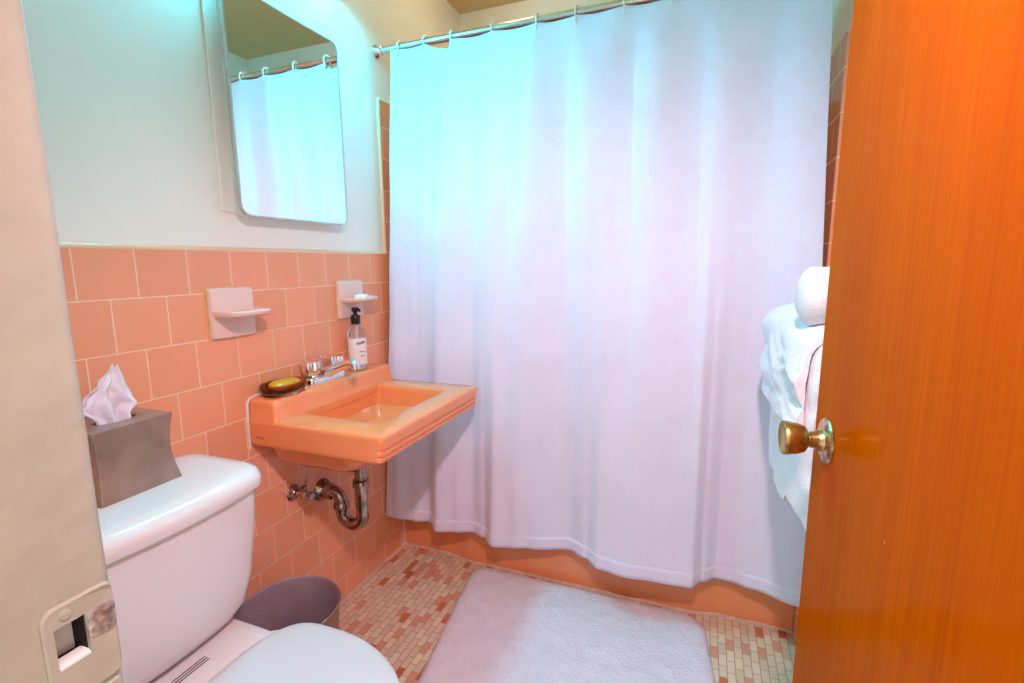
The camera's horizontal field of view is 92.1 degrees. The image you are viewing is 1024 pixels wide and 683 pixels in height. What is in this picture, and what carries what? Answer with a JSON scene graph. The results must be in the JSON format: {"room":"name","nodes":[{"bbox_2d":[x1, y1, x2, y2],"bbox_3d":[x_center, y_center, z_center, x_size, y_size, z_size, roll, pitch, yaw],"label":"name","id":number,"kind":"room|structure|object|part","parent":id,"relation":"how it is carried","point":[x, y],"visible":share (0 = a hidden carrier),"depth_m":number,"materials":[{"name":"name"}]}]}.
{"room":"bathroom","nodes":[
{"label":"bathroom","id":0,"kind":"room"},
{"bbox_2d":[53,622,74,655],"bbox_3d":[-0.338,-0.048,0.328,1.552,2.479,0.120,3,10,21],"label":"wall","id":1,"kind":"structure","parent":0,"point":[64,639],"depth_m":0.43,"materials":[{"name":"beige paint"}]},
{"bbox_2d":[0,0,123,682],"bbox_3d":[-0.434,0.159,0.396,0.106,2.050,0.135,3,10,21],"label":"trim","id":2,"kind":"structure","parent":1,"relation":"attached to","point":[53,570],"depth_m":0.39,"materials":[{"name":"paint"}]},
{"bbox_3d":[-0.376,0.263,0.432,0.010,0.091,0.056,3,10,21],"label":"strike plate","id":3,"kind":"part","parent":2,"relation":"part of","materials":[{"name":"paint"}]},
{"bbox_3d":[-0.371,0.337,0.447,0.003,0.051,0.036,3,10,21],"label":"plate","id":4,"kind":"part","parent":2,"relation":"part of","materials":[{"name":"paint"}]},
{"bbox_2d":[778,0,1023,682],"bbox_3d":[0.390,0.142,0.494,0.096,2.013,0.650,2,9,16],"label":"door","id":5,"kind":"structure","parent":1,"relation":"in","point":[913,570],"depth_m":0.49,"materials":[{"name":"brown wood"}]},
{"bbox_3d":[0.442,0.149,0.759,0.047,0.052,0.052,2,9,16],"label":"knob","id":6,"kind":"part","parent":5,"relation":"part of","materials":[{"name":"gold metal"}]},
{"bbox_2d":[22,0,459,251],"bbox_3d":[-0.701,-0.260,1.690,0.120,2.479,2.429,3,10,21],"label":"wall","id":7,"kind":"structure","parent":0,"point":[122,86],"depth_m":1.17,"materials":[{"name":"beige paint"}]},
{"bbox_2d":[59,97,389,254],"bbox_3d":[-0.646,-0.590,1.616,0.017,0.601,2.189,3,10,21],"label":"trim","id":8,"kind":"structure","parent":7,"relation":"attached to","point":[62,244],"depth_m":1.43,"materials":[{"name":"tile"}]},
{"bbox_2d":[60,101,403,617],"bbox_3d":[-0.638,0.046,1.715,0.008,1.865,2.189,3,10,21],"label":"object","id":9,"kind":"structure","parent":7,"relation":"attached to","point":[144,312],"depth_m":1.42,"materials":[{"name":"tile"}]},
{"bbox_2d":[205,286,270,340],"bbox_3d":[-0.722,-0.077,1.331,0.100,0.140,0.139,3,10,21],"label":"soap holder","id":10,"kind":"object","parent":7,"relation":"attached to","point":[231,311],"visible":1,"depth_m":1.32,"materials":[{"name":"ceramic"}]},
{"bbox_2d":[212,307,270,317],"bbox_3d":[-0.716,-0.077,1.329,0.088,0.016,0.131,3,10,21],"label":"tray","id":11,"kind":"object","parent":10,"relation":"on","point":[217,312],"depth_m":1.30,"materials":[{"name":"ceramic"}]},
{"bbox_2d":[201,0,347,225],"bbox_3d":[-0.670,-0.673,1.475,0.051,0.616,0.468,3,10,21],"label":"medicine cabinet","id":12,"kind":"object","parent":7,"relation":"attached to","point":[274,79],"visible":1,"depth_m":1.40,"materials":[{"name":"silver mirror"}]},
{"bbox_2d":[286,467,317,500],"bbox_3d":[-0.660,0.428,1.575,0.086,0.169,0.079,3,10,21],"label":"shutoff valve","id":13,"kind":"object","parent":7,"relation":"attached to","point":[293,492],"visible":1,"depth_m":1.57,"materials":[{"name":"silver metal"}]},
{"bbox_3d":[-0.632,0.489,1.560,0.016,0.032,0.044,3,10,21],"label":"valve handle","id":14,"kind":"part","parent":13,"relation":"part of","materials":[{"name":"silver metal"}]},
{"bbox_2d":[334,279,377,319],"bbox_3d":[-0.547,-0.152,1.777,0.100,0.140,0.139,3,10,21],"label":"soap holder","id":15,"kind":"object","parent":7,"relation":"attached to","point":[345,290],"visible":0.93,"depth_m":1.76,"materials":[{"name":"ceramic"}]},
{"bbox_3d":[-0.587,-0.155,1.792,0.014,0.136,0.134,3,10,21],"label":"plate","id":16,"kind":"part","parent":15,"relation":"part of","materials":[{"name":"ceramic"}]},
{"bbox_2d":[339,296,377,302],"bbox_3d":[-0.541,-0.153,1.775,0.088,0.016,0.131,3,10,21],"label":"tray","id":17,"kind":"object","parent":15,"relation":"on","point":[342,299],"depth_m":1.73,"materials":[{"name":"ceramic"}]},
{"bbox_2d":[354,294,367,297],"bbox_3d":[-0.541,-0.163,1.773,0.040,0.011,0.072,-2,9,-7],"label":"soap","id":18,"kind":"object","parent":15,"relation":"on","point":[357,295],"visible":0.95,"depth_m":1.74,"materials":[{"name":"white wax"}]},
{"bbox_2d":[246,362,476,471],"bbox_3d":[-0.441,0.237,1.604,0.463,0.223,0.583,3,10,21],"label":"sink","id":19,"kind":"object","parent":7,"relation":"attached to","point":[352,421],"visible":0.99,"depth_m":1.43,"materials":[{"name":"ceramic"}]},
{"bbox_2d":[259,376,306,397],"bbox_3d":[-0.677,0.136,1.465,0.095,0.034,0.143,3,10,21],"label":"soap dish","id":20,"kind":"object","parent":19,"relation":"on","point":[274,392],"visible":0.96,"depth_m":1.42,"materials":[{"name":"brown wood"}]},
{"bbox_2d":[268,377,299,387],"bbox_3d":[-0.676,0.128,1.468,0.062,0.032,0.098,5,11,24],"label":"soap","id":21,"kind":"object","parent":20,"relation":"in","point":[289,380],"visible":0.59,"depth_m":1.45,"materials":[{"name":"yellow wax"}]},
{"bbox_2d":[301,354,359,385],"bbox_3d":[-0.568,0.088,1.611,0.170,0.085,0.171,3,10,21],"label":"faucet","id":22,"kind":"object","parent":19,"relation":"on","point":[335,367],"visible":0.94,"depth_m":1.59,"materials":[{"name":"silver metal"}]},
{"bbox_3d":[-0.639,0.085,1.578,0.060,0.049,0.061,3,10,21],"label":"handle","id":23,"kind":"part","parent":22,"relation":"part of","materials":[{"name":"silver metal"}]},
{"bbox_3d":[-0.620,0.115,1.635,0.046,0.022,0.164,3,10,21],"label":"plate","id":24,"kind":"part","parent":22,"relation":"part of","materials":[{"name":"silver metal"}]},
{"bbox_3d":[-0.599,0.068,1.679,0.060,0.049,0.061,3,10,21],"label":"handle","id":25,"kind":"part","parent":22,"relation":"part of","materials":[{"name":"silver metal"}]},
{"bbox_3d":[-0.564,0.090,1.609,0.162,0.082,0.044,3,10,21],"label":"spout","id":26,"kind":"part","parent":22,"relation":"part of","materials":[{"name":"silver metal"}]},
{"bbox_2d":[314,466,368,529],"bbox_3d":[-0.572,0.496,1.675,0.186,0.303,0.080,3,10,21],"label":"trap","id":27,"kind":"object","parent":19,"relation":"attached to","point":[325,489],"visible":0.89,"depth_m":1.67,"materials":[{"name":"silver metal"}]},
{"bbox_3d":[-0.503,0.302,1.630,0.325,0.087,0.475,3,10,21],"label":"underside bowl","id":28,"kind":"part","parent":19,"relation":"part of","materials":[{"name":"ceramic"}]},
{"bbox_2d":[347,307,367,370],"bbox_3d":[-0.560,-0.011,1.781,0.067,0.225,0.066,3,10,21],"label":"soap pump bottle","id":29,"kind":"object","parent":19,"relation":"on","point":[356,335],"visible":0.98,"depth_m":1.76,"materials":[{"name":"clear plastic"}]},
{"bbox_2d":[340,543,404,604],"bbox_3d":[-0.751,1.018,1.537,0.010,0.010,1.488,3,10,21],"label":"trim","id":30,"kind":"structure","parent":7,"relation":"attached to","point":[403,544],"depth_m":1.99,"materials":[{"name":"tile"}]},
{"bbox_2d":[403,520,405,543],"bbox_3d":[-0.482,0.726,2.190,0.013,0.370,0.013,8,12,43],"label":"trim","id":31,"kind":"structure","parent":7,"relation":"attached to","point":[404,523],"depth_m":2.20,"materials":[{"name":"tile"}]},
{"bbox_2d":[371,0,658,59],"bbox_3d":[0.204,-1.067,1.604,1.552,0.052,0.052,3,10,21],"label":"shower curtain rod","id":32,"kind":"object","parent":7,"relation":"attached to","point":[377,51],"visible":0.97,"depth_m":1.68,"materials":[{"name":"metal"}]},
{"bbox_2d":[396,40,402,56],"bbox_3d":[-0.415,-1.089,1.842,0.006,0.063,0.049,4,10,27],"label":"curtain ring","id":33,"kind":"object","parent":32,"relation":"hanging from","point":[398,41],"visible":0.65,"depth_m":1.83,"materials":[{"name":"plastic"}]},
{"bbox_2d":[422,35,430,51],"bbox_3d":[-0.312,-1.084,1.803,0.006,0.063,0.049,5,11,33],"label":"curtain ring","id":34,"kind":"object","parent":32,"relation":"hanging from","point":[423,35],"visible":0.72,"depth_m":1.79,"materials":[{"name":"plastic"}]},
{"bbox_2d":[449,30,453,45],"bbox_3d":[-0.214,-1.079,1.765,0.006,0.063,0.049,2,9,16],"label":"curtain ring","id":35,"kind":"object","parent":32,"relation":"hanging from","point":[450,31],"visible":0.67,"depth_m":1.75,"materials":[{"name":"plastic"}]},
{"bbox_2d":[490,21,496,37],"bbox_3d":[-0.060,-1.071,1.706,0.006,0.063,0.049,6,11,35],"label":"curtain ring","id":36,"kind":"object","parent":32,"relation":"hanging from","point":[492,22],"visible":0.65,"depth_m":1.69,"materials":[{"name":"plastic"}]},
{"bbox_2d":[535,12,538,29],"bbox_3d":[0.086,-1.064,1.650,0.006,0.063,0.049,3,10,20],"label":"curtain ring","id":37,"kind":"object","parent":32,"relation":"hanging from","point":[536,14],"visible":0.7,"depth_m":1.63,"materials":[{"name":"plastic"}]},
{"bbox_2d":[574,4,578,23],"bbox_3d":[0.211,-1.057,1.602,0.006,0.063,0.049,4,10,26],"label":"curtain ring","id":38,"kind":"object","parent":32,"relation":"hanging from","point":[576,5],"visible":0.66,"depth_m":1.58,"materials":[{"name":"plastic"}]},
{"bbox_2d":[386,0,832,606],"bbox_3d":[0.190,-0.124,1.687,1.530,1.860,0.126,3,10,21],"label":"shower curtain","id":39,"kind":"object","parent":38,"relation":"hanging from","point":[597,222],"visible":0.94,"depth_m":1.65,"materials":[{"name":"fabric"}]},
{"bbox_2d":[446,0,525,13],"bbox_3d":[-0.184,-1.391,0.551,1.792,0.100,3.817,3,10,21],"label":"ceiling","id":40,"kind":"structure","parent":0,"point":[461,6],"depth_m":2.39,"materials":[{"name":"paint"}]},
{"bbox_2d":[460,0,614,30],"bbox_3d":[0.496,-0.392,2.454,1.552,2.479,0.120,3,10,21],"label":"wall","id":41,"kind":"structure","parent":0,"point":[528,8],"depth_m":2.38,"materials":[{"name":"beige paint"}]},
{"bbox_2d":[339,545,795,682],"bbox_3d":[-0.160,1.157,0.954,1.792,0.100,3.817,3,10,21],"label":"floor","id":42,"kind":"structure","parent":0,"point":[403,609],"depth_m":1.72,"materials":[{"name":"tile"}]},
{"bbox_2d":[97,454,399,682],"bbox_3d":[-0.549,0.706,0.985,0.729,0.787,0.426,3,10,21],"label":"toilet","id":43,"kind":"object","parent":42,"relation":"on","point":[178,552],"visible":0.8,"depth_m":0.99,"materials":[{"name":"ceramic"}]},
{"bbox_2d":[85,407,181,508],"bbox_3d":[-0.816,0.231,1.024,0.140,0.144,0.158,3,10,21],"label":"tissue box","id":44,"kind":"object","parent":43,"relation":"on","point":[132,456],"visible":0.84,"depth_m":0.99,"materials":[{"name":"grey cardboard"}]},
{"bbox_2d":[82,363,136,424],"bbox_3d":[-0.817,0.119,0.998,0.031,0.146,0.114,3,10,21],"label":"tissue","id":45,"kind":"object","parent":44,"relation":"on","point":[111,401],"visible":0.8,"depth_m":1.00,"materials":[{"name":"paper"}]},
{"bbox_3d":[-0.757,0.330,1.006,0.290,0.047,0.426,3,10,21],"label":"tank lid","id":46,"kind":"part","parent":43,"relation":"part of","materials":[{"name":"ceramic"}]},
{"bbox_3d":[-0.756,0.501,1.033,0.260,0.305,0.400,3,10,21],"label":"tank","id":47,"kind":"part","parent":43,"relation":"part of","materials":[{"name":"ceramic"}]},
{"bbox_3d":[-0.403,0.685,0.924,0.415,0.022,0.372,3,10,21],"label":"seat","id":48,"kind":"part","parent":43,"relation":"part of","materials":[{"name":"plastic"}]},
{"bbox_2d":[234,575,340,630],"bbox_3d":[-0.635,0.892,1.430,0.281,0.281,0.281,3,10,21],"label":"waste bin","id":49,"kind":"object","parent":42,"relation":"on","point":[278,605],"visible":0.47,"depth_m":1.52,"materials":[{"name":"grey plastic"}]},
{"bbox_2d":[417,568,715,682],"bbox_3d":[0.180,0.994,1.576,0.946,0.019,0.650,3,10,21],"label":"bath mat","id":50,"kind":"object","parent":42,"relation":"on","point":[502,627],"visible":1,"depth_m":1.62,"materials":[{"name":"white fabric"}]},
{"bbox_2d":[405,520,793,632],"bbox_3d":[0.349,0.712,2.220,1.534,0.378,0.728,3,10,21],"label":"bathtub","id":51,"kind":"object","parent":42,"relation":"on","point":[717,597],"visible":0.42,"depth_m":1.87,"materials":[{"name":"ceramic"}]},
{"bbox_2d":[831,0,853,55],"bbox_3d":[0.858,-0.180,1.092,0.120,2.479,2.429,3,10,21],"label":"wall","id":52,"kind":"structure","parent":0,"point":[842,9],"depth_m":1.47,"materials":[{"name":"beige paint"}]},
{"bbox_2d":[792,29,850,637],"bbox_3d":[1.063,0.012,1.829,0.008,1.865,0.724,3,10,21],"label":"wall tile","id":53,"kind":"structure","parent":52,"relation":"attached to","point":[838,68],"depth_m":1.44,"materials":[{"name":"tile"}]},
{"bbox_3d":[0.724,-0.006,1.094,0.116,0.043,0.694,3,10,21],"label":"towel bar","id":54,"kind":"object","parent":52,"relation":"attached to","visible":0},
{"bbox_2d":[769,344,822,529],"bbox_3d":[0.651,0.156,1.062,0.124,0.413,0.505,3,10,21],"label":"bath towel","id":55,"kind":"object","parent":54,"relation":"hanging from","point":[792,472],"visible":0.16,"depth_m":0.90,"materials":[{"name":"white fabric"}]},
{"bbox_2d":[758,303,824,424],"bbox_3d":[0.668,0.051,1.090,0.176,0.246,0.566,3,10,21],"label":"hand towel","id":56,"kind":"object","parent":55,"relation":"on","point":[784,360],"visible":0.48,"depth_m":0.99,"materials":[{"name":"white fabric"}]},
{"bbox_2d":[795,267,829,325],"bbox_3d":[0.616,-0.082,0.908,0.157,0.114,0.141,3,10,21],"label":"rolled towel","id":57,"kind":"object","parent":56,"relation":"on","point":[811,291],"visible":0.29,"depth_m":0.89,"materials":[{"name":"white fabric"}]}
]}

